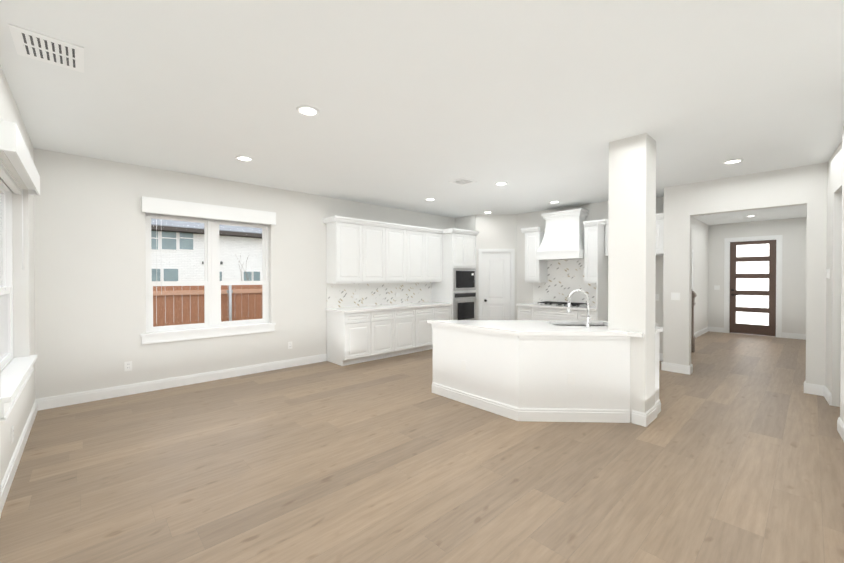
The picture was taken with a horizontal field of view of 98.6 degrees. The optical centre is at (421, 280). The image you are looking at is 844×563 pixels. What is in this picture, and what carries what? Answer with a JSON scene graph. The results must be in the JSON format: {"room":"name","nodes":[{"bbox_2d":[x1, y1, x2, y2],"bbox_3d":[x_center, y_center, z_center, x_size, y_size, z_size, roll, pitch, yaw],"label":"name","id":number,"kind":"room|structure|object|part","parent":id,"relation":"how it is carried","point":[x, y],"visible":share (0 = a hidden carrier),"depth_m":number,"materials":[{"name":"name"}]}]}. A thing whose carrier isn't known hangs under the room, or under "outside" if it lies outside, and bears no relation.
{"room":"kitchen","nodes":[
{"label":"kitchen","id":0,"kind":"room"},
{"bbox_2d":[0,65,35,482],"bbox_3d":[-1.823,0.015,1.216,0.200,2.900,7.820,0,1,-43],"label":"wall","id":1,"kind":"structure","parent":0,"point":[23,314],"depth_m":3.53,"materials":[{"name":"paint"}]},
{"bbox_2d":[0,463,0,517],"bbox_3d":[-2.313,0.336,1.760,0.220,2.250,1.100,0,1,-43],"label":"door frame","id":2,"kind":"structure","parent":1,"relation":"attached to","point":[0,490],"depth_m":2.23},
{"bbox_2d":[0,177,12,372],"bbox_3d":[-3.423,-0.048,2.876,0.085,1.676,1.666,0,1,-43],"label":"window","id":3,"kind":"structure","parent":1,"relation":"in","point":[6,301],"depth_m":3.44,"materials":[{"name":"white plastic"}]},
{"bbox_2d":[0,355,36,420],"bbox_3d":[-3.341,0.832,2.966,0.150,0.150,1.780,0,1,-43],"label":"window sill","id":4,"kind":"structure","parent":1,"relation":"attached to","point":[15,373],"depth_m":2.83,"materials":[{"name":"white wood"}]},
{"bbox_2d":[0,120,39,269],"bbox_3d":[-3.322,-0.368,2.967,0.170,1.340,1.750,0,1,-43],"label":"window blind","id":5,"kind":"object","parent":1,"relation":"attached to","point":[13,147],"visible":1,"depth_m":2.78,"materials":[{"name":"white plastic"}]},
{"bbox_2d":[1,399,40,511],"bbox_3d":[-3.432,1.385,3.117,0.016,0.130,2.400,0,1,-43],"label":"baseboard","id":6,"kind":"structure","parent":1,"relation":"attached to","point":[6,483],"depth_m":2.85,"materials":[{"name":"white wood"}]},
{"bbox_2d":[34,148,454,398],"bbox_3d":[-1.405,-0.028,6.805,8.020,2.900,0.200,0,1,-43],"label":"wall","id":7,"kind":"structure","parent":0,"point":[90,267],"depth_m":4.56,"materials":[{"name":"paint"}]},
{"bbox_2d":[124,361,131,370],"bbox_3d":[-3.686,1.079,4.552,0.075,0.118,0.007,0,1,-43],"label":"outlet","id":8,"kind":"object","parent":7,"relation":"attached to","point":[128,366],"visible":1,"depth_m":4.55,"materials":[{"name":"white plastic"}]},
{"bbox_2d":[39,354,326,409],"bbox_3d":[-2.979,1.370,5.206,3.525,0.130,0.016,0,1,-43],"label":"baseboard","id":9,"kind":"structure","parent":7,"relation":"attached to","point":[125,390],"depth_m":4.82,"materials":[{"name":"white wood"}]},
{"bbox_2d":[145,213,268,332],"bbox_3d":[-3.072,-0.096,5.314,1.586,1.616,0.085,0,1,-43],"label":"window","id":10,"kind":"structure","parent":7,"relation":"in","point":[212,283],"depth_m":5.27,"materials":[{"name":"white plastic"}]},
{"bbox_2d":[141,196,275,293],"bbox_3d":[-2.976,-0.441,5.216,1.680,1.250,0.165,0,1,-43],"label":"window blind","id":11,"kind":"object","parent":10,"relation":"attached to","point":[158,207],"visible":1,"depth_m":5.05,"materials":[{"name":"white plastic"}]},
{"bbox_2d":[140,322,275,343],"bbox_3d":[-2.997,0.748,5.240,1.710,0.132,0.135,0,1,-43],"label":"window sill","id":12,"kind":"structure","parent":7,"relation":"attached to","point":[174,335],"depth_m":5.12,"materials":[{"name":"white wood"}]},
{"bbox_2d":[323,216,451,365],"bbox_3d":[-0.543,0.166,7.029,2.647,2.510,0.643,0,1,-43],"label":"kitchen cabinets","id":13,"kind":"object","parent":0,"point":[381,276],"depth_m":6.71,"materials":[{"name":"white wood"}]},
{"bbox_2d":[0,331,843,562],"bbox_3d":[3.033,1.462,5.602,13.270,0.060,8.020,0,1,-43],"label":"floor","id":14,"kind":"structure","parent":0,"point":[733,452],"depth_m":2.71,"materials":[{"name":"brown wood"}]},
{"bbox_2d":[432,228,478,319],"bbox_3d":[0.725,0.157,8.155,0.857,2.510,0.716,0,1,-43],"label":"tall cabinet","id":15,"kind":"object","parent":14,"relation":"on","point":[458,248],"visible":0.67,"depth_m":7.86,"materials":[{"name":"white wood"}]},
{"bbox_2d":[453,268,475,290],"bbox_3d":[0.948,-0.019,7.957,0.737,0.485,0.034,0,1,-43],"label":"built-in microwave","id":16,"kind":"object","parent":15,"relation":"in","point":[464,279],"visible":0.94,"depth_m":7.92,"materials":[{"name":"silver metal"}]},
{"bbox_2d":[453,292,476,319],"bbox_3d":[0.968,0.631,7.941,0.737,0.725,0.091,0,1,-43],"label":"built-in oven","id":17,"kind":"object","parent":15,"relation":"in","point":[464,305],"visible":0.92,"depth_m":7.91,"materials":[{"name":"silver metal"}]},
{"bbox_2d":[427,320,662,422],"bbox_3d":[1.513,0.978,4.481,1.842,0.925,2.272,0,1,-43],"label":"kitchen island","id":18,"kind":"object","parent":14,"relation":"on","point":[547,371],"visible":0.92,"depth_m":3.73,"materials":[{"name":"white stone"}]},
{"bbox_2d":[567,289,591,326],"bbox_3d":[1.756,0.309,4.017,0.194,0.418,0.226,0,1,-43],"label":"faucet","id":19,"kind":"object","parent":18,"relation":"on","point":[588,321],"visible":1,"depth_m":4.02,"materials":[{"name":"silver metal"}]},
{"bbox_2d":[516,213,663,320],"bbox_3d":[3.139,0.167,6.889,0.941,2.510,2.585,0,1,-43],"label":"kitchen cabinets","id":20,"kind":"object","parent":14,"relation":"on","point":[557,280],"depth_m":7.07,"materials":[{"name":"white wood"}]},
{"bbox_3d":[2.724,0.468,7.109,0.520,0.053,0.870,0,1,-43],"label":"gas cooktop","id":21,"kind":"part","parent":20,"relation":"part of","materials":[{"name":"black metal"}]},
{"bbox_2d":[608,133,656,426],"bbox_3d":[2.220,-0.005,3.821,0.362,2.900,0.366,0,1,-43],"label":"island column","id":22,"kind":"structure","parent":14,"relation":"on","point":[632,239],"depth_m":3.69,"materials":[{"name":"paint"}]},
{"bbox_2d":[691,291,696,352],"bbox_3d":[5.338,0.795,7.207,0.165,1.249,0.165,0,1,-43],"label":"newel post","id":23,"kind":"object","parent":14,"relation":"on","point":[693,337],"visible":0.31,"depth_m":7.15,"materials":[{"name":"brown wood"}]},
{"bbox_2d":[0,0,843,224],"bbox_3d":[3.033,-1.518,5.579,13.270,0.100,8.020,0,1,-43],"label":"ceiling","id":24,"kind":"structure","parent":0,"point":[537,105],"depth_m":2.78,"materials":[{"name":"paint"}]},
{"bbox_2d":[8,23,83,72],"bbox_3d":[-2.332,-1.437,2.275,0.310,0.012,0.370,0,1,-43],"label":"ceiling vent","id":25,"kind":"object","parent":24,"relation":"in","point":[43,48],"visible":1,"depth_m":2.25,"materials":[{"name":"white metal"}]},
{"bbox_2d":[235,156,252,161],"bbox_3d":[-2.125,-1.453,4.337,0.196,0.012,0.196,0,1,-43],"label":"recessed light","id":26,"kind":"object","parent":24,"relation":"in","point":[245,158],"visible":1,"depth_m":4.33,"materials":[{"name":"white plastic"}]},
{"bbox_2d":[296,105,319,116],"bbox_3d":[-0.975,-1.443,3.099,0.196,0.012,0.196,0,1,-43],"label":"recessed light","id":27,"kind":"object","parent":24,"relation":"in","point":[307,110],"visible":1,"depth_m":3.09,"materials":[{"name":"white plastic"}]},
{"bbox_2d":[449,178,476,185],"bbox_3d":[0.602,-1.460,5.383,0.300,0.012,0.300,0,1,-43],"label":"ceiling vent","id":28,"kind":"object","parent":24,"relation":"in","point":[462,181],"visible":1,"depth_m":5.36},
{"bbox_2d":[495,182,507,185],"bbox_3d":[1.201,-1.462,5.502,0.196,0.012,0.196,0,1,-43],"label":"recessed light","id":29,"kind":"object","parent":24,"relation":"in","point":[501,183],"visible":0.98,"depth_m":5.49,"materials":[{"name":"white plastic"}]},
{"bbox_2d":[723,159,743,163],"bbox_3d":[3.815,-1.454,4.451,0.196,0.012,0.196,0,1,-43],"label":"recessed light","id":30,"kind":"object","parent":24,"relation":"in","point":[733,161],"visible":1,"depth_m":4.45,"materials":[{"name":"white plastic"}]},
{"bbox_2d":[455,214,516,319],"bbox_3d":[1.503,-0.040,8.490,0.735,2.900,1.290,0,1,-43],"label":"wall","id":31,"kind":"structure","parent":0,"point":[497,231],"depth_m":8.22,"materials":[{"name":"paint"}]},
{"bbox_2d":[482,253,509,319],"bbox_3d":[1.685,0.390,8.257,0.480,2.018,0.465,0,1,-43],"label":"pantry door","id":32,"kind":"structure","parent":31,"relation":"in","point":[496,288],"depth_m":8.25,"materials":[{"name":"white wood"}]},
{"bbox_2d":[478,249,514,319],"bbox_3d":[1.692,0.349,8.279,0.810,2.125,0.140,0,0,2],"label":"door frame","id":33,"kind":"structure","parent":31,"relation":"attached to","point":[512,281],"depth_m":8.21,"materials":[{"name":"white wood"}]},
{"bbox_2d":[517,196,663,353],"bbox_3d":[2.875,-0.035,7.758,0.450,2.900,4.230,0,1,-43],"label":"wall","id":34,"kind":"structure","parent":0,"point":[599,211],"depth_m":7.69,"materials":[{"name":"paint"}]},
{"bbox_2d":[535,208,588,260],"bbox_3d":[2.766,-0.880,7.138,0.518,0.940,0.902,0,1,-43],"label":"range hood","id":35,"kind":"object","parent":34,"relation":"attached to","point":[563,238],"visible":0.88,"depth_m":7.00,"materials":[{"name":"white wood"}]},
{"bbox_2d":[663,184,691,365],"bbox_3d":[4.273,-0.021,5.938,0.880,2.900,0.340,0,1,-43],"label":"wall","id":36,"kind":"structure","parent":0,"point":[677,262],"depth_m":5.62,"materials":[{"name":"paint"}]},
{"bbox_2d":[661,359,666,370],"bbox_3d":[4.076,1.363,6.009,0.706,0.130,0.016,0,1,-43],"label":"baseboard","id":37,"kind":"structure","parent":36,"relation":"attached to","point":[663,363],"depth_m":5.76,"materials":[{"name":"white wood"}]},
{"bbox_2d":[671,292,679,299],"bbox_3d":[3.943,0.251,5.641,0.008,0.118,0.118,0,1,-43],"label":"light switch","id":38,"kind":"object","parent":36,"relation":"attached to","point":[675,296],"visible":1,"depth_m":5.64,"materials":[{"name":"white plastic"}]},
{"bbox_2d":[665,363,692,374],"bbox_3d":[3.950,1.366,5.638,0.016,0.130,0.356,0,1,-43],"label":"baseboard","id":39,"kind":"structure","parent":36,"relation":"attached to","point":[671,367],"depth_m":5.61,"materials":[{"name":"white wood"}]},
{"bbox_2d":[692,217,708,332],"bbox_3d":[6.567,-0.043,8.853,3.350,2.900,0.150,0,1,-43],"label":"wall","id":40,"kind":"structure","parent":0,"point":[700,234],"depth_m":9.20,"materials":[{"name":"paint"}]},
{"bbox_2d":[692,249,692,290],"bbox_3d":[6.050,0.343,8.362,0.890,2.135,0.170,0,1,-43],"label":"door frame","id":41,"kind":"structure","parent":40,"relation":"attached to","point":[692,269],"depth_m":8.55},
{"bbox_2d":[694,327,708,337],"bbox_3d":[7.138,1.339,9.281,1.945,0.130,0.016,0,1,-43],"label":"baseboard","id":42,"kind":"structure","parent":40,"relation":"attached to","point":[698,333],"depth_m":9.29,"materials":[{"name":"white wood"}]},
{"bbox_2d":[708,217,806,333],"bbox_3d":[8.312,-0.048,9.546,0.150,2.900,3.570,0,1,-43],"label":"wall","id":43,"kind":"structure","parent":0,"point":[793,231],"depth_m":8.87,"materials":[{"name":"paint"}]},
{"bbox_2d":[709,327,723,332],"bbox_3d":[7.963,1.335,9.810,0.016,0.130,0.305,0,1,-43],"label":"baseboard","id":44,"kind":"structure","parent":43,"relation":"attached to","point":[718,329],"depth_m":9.79,"materials":[{"name":"white wood"}]},
{"bbox_2d":[714,285,719,289],"bbox_3d":[7.971,0.200,9.798,0.008,0.118,0.118,0,1,-43],"label":"light switch","id":45,"kind":"object","parent":43,"relation":"attached to","point":[716,287],"visible":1,"depth_m":9.80,"materials":[{"name":"white plastic"}]},
{"bbox_2d":[729,240,775,335],"bbox_3d":[8.470,0.194,9.297,0.110,2.396,0.890,0,1,-43],"label":"front door","id":46,"kind":"structure","parent":43,"relation":"in","point":[753,287],"depth_m":9.30,"materials":[{"name":"brown wood"}]},
{"bbox_2d":[724,235,782,337],"bbox_3d":[8.498,0.143,9.332,0.170,2.520,1.100,0,1,-43],"label":"door frame","id":47,"kind":"structure","parent":43,"relation":"attached to","point":[778,239],"depth_m":9.18,"materials":[{"name":"white wood"}]},
{"bbox_2d":[782,332,805,338],"bbox_3d":[9.076,1.344,8.612,0.016,0.130,0.745,0,1,-43],"label":"baseboard","id":48,"kind":"structure","parent":43,"relation":"attached to","point":[784,335],"depth_m":8.74,"materials":[{"name":"white wood"}]},
{"bbox_2d":[690,162,826,385],"bbox_3d":[4.652,-0.014,4.994,0.150,2.900,1.560,0,1,-43],"label":"wall","id":49,"kind":"structure","parent":0,"point":[800,185],"depth_m":4.62,"materials":[{"name":"paint"}]},
{"bbox_2d":[825,127,843,422],"bbox_3d":[5.074,-0.001,3.283,13.120,2.900,1.860,0,1,-43],"label":"wall","id":50,"kind":"structure","parent":0,"point":[834,383],"depth_m":4.14,"materials":[{"name":"paint"}]},
{"bbox_2d":[821,385,831,405],"bbox_3d":[4.856,1.376,4.344,0.450,0.130,0.057,0,1,-43],"label":"baseboard","id":51,"kind":"structure","parent":50,"relation":"attached to","point":[825,392],"depth_m":4.35,"materials":[{"name":"white wood"}]},
{"bbox_2d":[826,269,829,278],"bbox_3d":[4.857,-0.079,4.339,0.021,0.120,0.090,0,1,42],"label":"light switch","id":52,"kind":"object","parent":50,"relation":"attached to","point":[828,273],"visible":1,"depth_m":4.31,"materials":[{"name":"white plastic"}]},
{"bbox_2d":[837,417,843,440],"bbox_3d":[2.505,1.395,1.813,4.524,0.130,0.427,0,1,-43],"label":"baseboard","id":53,"kind":"structure","parent":50,"relation":"attached to","point":[840,425],"depth_m":3.38,"materials":[{"name":"white wood"}]},
{"label":"outside","id":54,"kind":"structure","parent":0,"visible":0},
{"bbox_3d":[-8.442,1.860,14.996,36.000,0.100,46.000,0,1,-43],"label":"ground","id":55,"kind":"structure","parent":54,"visible":0},
{"bbox_2d":[151,218,261,322],"bbox_3d":[-13.831,-2.756,17.824,28.800,9.089,8.470,0,1,-43],"label":"house","id":56,"kind":"structure","parent":55,"relation":"on","point":[183,242],"depth_m":16.17,"materials":[{"name":"white brick"}]},
{"bbox_2d":[153,285,261,326],"bbox_3d":[-0.214,0.986,2.851,15.532,1.832,13.014,0,1,-43],"label":"fence","id":57,"kind":"object","parent":55,"relation":"on","point":[172,309],"depth_m":7.46,"materials":[{"name":"brown wood"}]}
]}

